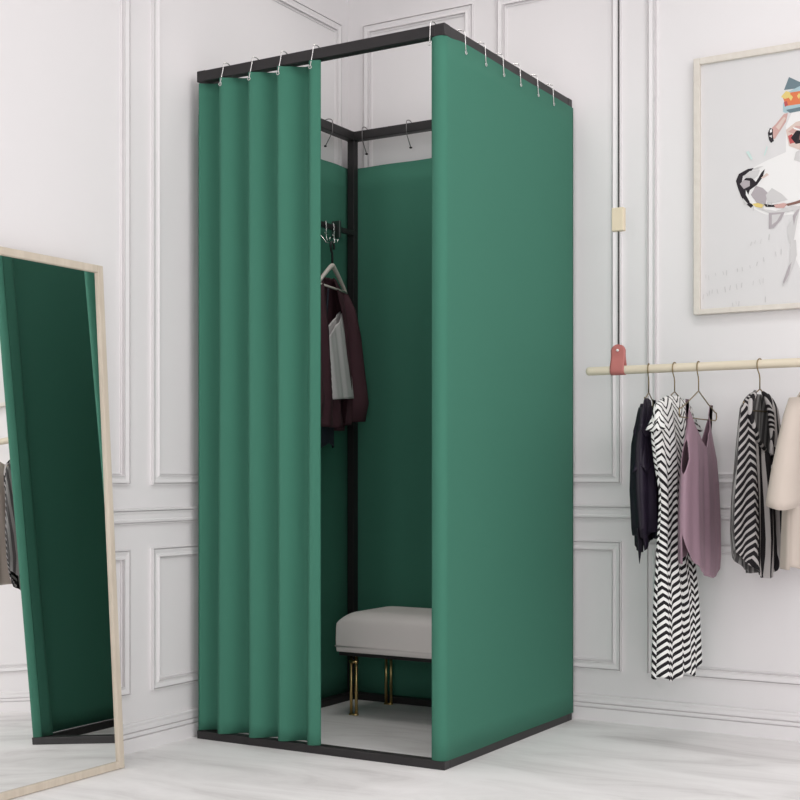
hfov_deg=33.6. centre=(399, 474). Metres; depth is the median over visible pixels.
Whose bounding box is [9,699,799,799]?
floor
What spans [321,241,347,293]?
clothes hanger
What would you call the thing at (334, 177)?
curtain
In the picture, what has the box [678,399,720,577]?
camisole
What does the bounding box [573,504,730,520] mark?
trim
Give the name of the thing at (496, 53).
curtain hook
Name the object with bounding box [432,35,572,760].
curtain
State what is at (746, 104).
print
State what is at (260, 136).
curtain
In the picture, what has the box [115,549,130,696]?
trim
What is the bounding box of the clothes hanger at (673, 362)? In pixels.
[671,362,678,395]
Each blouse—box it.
[629,398,658,563]
[730,390,781,577]
[765,392,799,569]
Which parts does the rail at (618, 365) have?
cord, rod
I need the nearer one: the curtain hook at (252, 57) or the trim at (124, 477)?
the trim at (124, 477)
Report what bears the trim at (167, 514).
attached to the wall at (60, 59)
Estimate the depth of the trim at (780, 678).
4.46 m
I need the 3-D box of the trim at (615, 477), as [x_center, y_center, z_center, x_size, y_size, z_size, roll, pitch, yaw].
[0.566,-0.863,4.765,0.489,1.792,0.013,0,0,31]
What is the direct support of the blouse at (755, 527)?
hanging from the clothes hanger at (758, 358)
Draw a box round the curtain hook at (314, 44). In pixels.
[308,44,319,68]
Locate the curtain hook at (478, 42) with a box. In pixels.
[478,42,486,66]
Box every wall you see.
[0,0,347,724]
[348,0,799,712]
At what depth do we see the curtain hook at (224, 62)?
4.30 m
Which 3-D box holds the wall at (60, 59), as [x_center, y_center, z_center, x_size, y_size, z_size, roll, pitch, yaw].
[-1.648,-0.654,2.901,0.100,3.050,5.680,0,0,31]
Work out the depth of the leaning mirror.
3.75 m
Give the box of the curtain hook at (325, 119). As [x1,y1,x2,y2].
[324,119,332,146]
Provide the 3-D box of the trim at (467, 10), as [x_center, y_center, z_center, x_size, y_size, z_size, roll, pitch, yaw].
[0.064,-0.863,5.063,0.485,1.792,0.013,0,0,31]
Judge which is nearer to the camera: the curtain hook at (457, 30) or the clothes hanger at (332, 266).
the curtain hook at (457, 30)
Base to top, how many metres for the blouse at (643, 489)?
0.536 m
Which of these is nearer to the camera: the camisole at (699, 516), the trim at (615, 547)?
the camisole at (699, 516)
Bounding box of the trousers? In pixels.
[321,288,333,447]
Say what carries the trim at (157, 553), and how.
attached to the wall at (60, 59)
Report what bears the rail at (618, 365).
hanging from the ceiling
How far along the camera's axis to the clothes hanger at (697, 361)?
4.26 m
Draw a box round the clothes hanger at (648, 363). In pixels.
[644,363,652,407]
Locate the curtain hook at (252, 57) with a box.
[247,57,258,80]
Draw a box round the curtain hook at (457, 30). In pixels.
[457,30,466,54]
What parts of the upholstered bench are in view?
leg, leg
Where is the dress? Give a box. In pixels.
[646,395,702,680]
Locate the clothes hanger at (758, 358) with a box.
[743,358,766,411]
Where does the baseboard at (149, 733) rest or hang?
attached to the wall at (60, 59)
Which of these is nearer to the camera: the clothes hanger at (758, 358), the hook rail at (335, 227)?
the clothes hanger at (758, 358)
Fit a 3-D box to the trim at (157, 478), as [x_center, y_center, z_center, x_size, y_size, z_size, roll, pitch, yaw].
[-0.511,-0.863,4.704,0.013,1.792,1.102,0,0,31]
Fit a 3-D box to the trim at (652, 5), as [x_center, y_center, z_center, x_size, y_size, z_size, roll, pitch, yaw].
[1.331,-0.863,4.311,1.102,1.792,0.013,0,0,31]
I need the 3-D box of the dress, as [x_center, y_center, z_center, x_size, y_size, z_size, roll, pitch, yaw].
[0.898,0.199,4.295,0.113,0.910,0.322,0,0,36]
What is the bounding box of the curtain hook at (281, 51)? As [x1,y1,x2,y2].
[276,51,287,74]
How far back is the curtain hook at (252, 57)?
4.24 m
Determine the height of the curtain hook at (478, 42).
0.080 m
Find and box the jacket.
[321,274,368,430]
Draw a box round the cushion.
[336,606,431,658]
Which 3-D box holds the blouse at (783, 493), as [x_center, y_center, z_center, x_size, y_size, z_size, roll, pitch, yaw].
[1.251,0.019,4.098,0.108,0.555,0.598,0,0,31]
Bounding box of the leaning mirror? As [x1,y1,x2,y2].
[0,246,124,799]
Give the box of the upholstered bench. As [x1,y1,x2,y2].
[335,606,431,715]
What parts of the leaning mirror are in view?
frame rail, frame rail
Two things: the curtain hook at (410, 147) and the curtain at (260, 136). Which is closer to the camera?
the curtain at (260, 136)
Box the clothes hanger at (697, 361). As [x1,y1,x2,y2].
[679,361,716,420]
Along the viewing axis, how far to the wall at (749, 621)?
4.62 m
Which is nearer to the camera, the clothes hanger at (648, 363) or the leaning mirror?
the leaning mirror
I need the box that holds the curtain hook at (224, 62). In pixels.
[218,62,229,85]
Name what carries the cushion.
on the upholstered bench
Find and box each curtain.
[198,114,347,729]
[199,60,320,745]
[358,158,431,698]
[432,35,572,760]
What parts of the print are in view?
frame rail, frame rail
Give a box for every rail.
[321,221,353,243]
[586,0,799,375]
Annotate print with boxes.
[693,42,799,315]
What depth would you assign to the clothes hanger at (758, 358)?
4.16 m
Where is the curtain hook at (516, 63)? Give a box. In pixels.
[513,63,521,86]
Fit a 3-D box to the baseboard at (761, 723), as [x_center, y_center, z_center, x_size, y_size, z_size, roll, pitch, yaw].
[1.794,0.825,4.034,4.624,0.091,0.016,0,0,31]
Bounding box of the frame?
[197,22,571,769]
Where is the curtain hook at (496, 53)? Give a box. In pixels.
[496,53,504,76]
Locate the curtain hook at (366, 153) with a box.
[362,127,367,154]
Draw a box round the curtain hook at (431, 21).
[428,21,435,45]
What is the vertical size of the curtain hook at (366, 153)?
0.107 m
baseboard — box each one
[123,707,197,754]
[572,692,799,741]
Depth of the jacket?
4.95 m
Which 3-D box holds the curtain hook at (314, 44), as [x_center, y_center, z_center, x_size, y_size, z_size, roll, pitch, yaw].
[-0.265,-1.303,4.137,0.012,0.086,0.061,0,0,31]
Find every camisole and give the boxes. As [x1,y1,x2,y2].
[329,312,353,398]
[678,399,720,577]
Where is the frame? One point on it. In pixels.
(418, 35)
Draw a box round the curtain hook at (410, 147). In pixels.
[406,120,411,148]
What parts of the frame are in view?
rail, rail, post, rail, rail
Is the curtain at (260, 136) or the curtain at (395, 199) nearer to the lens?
the curtain at (260, 136)
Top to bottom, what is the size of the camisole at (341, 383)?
0.436 m
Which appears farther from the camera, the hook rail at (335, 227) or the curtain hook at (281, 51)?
the hook rail at (335, 227)
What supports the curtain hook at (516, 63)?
hanging from the frame
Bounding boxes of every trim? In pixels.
[112,0,130,484]
[113,506,197,524]
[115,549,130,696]
[151,0,341,484]
[151,544,197,690]
[363,3,473,167]
[496,0,621,483]
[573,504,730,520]
[573,540,621,671]
[647,0,732,483]
[647,542,799,685]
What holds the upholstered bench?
on the floor
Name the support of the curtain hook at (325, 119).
hanging from the frame
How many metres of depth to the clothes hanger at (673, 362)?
4.31 m
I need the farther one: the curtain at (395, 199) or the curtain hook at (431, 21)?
the curtain at (395, 199)

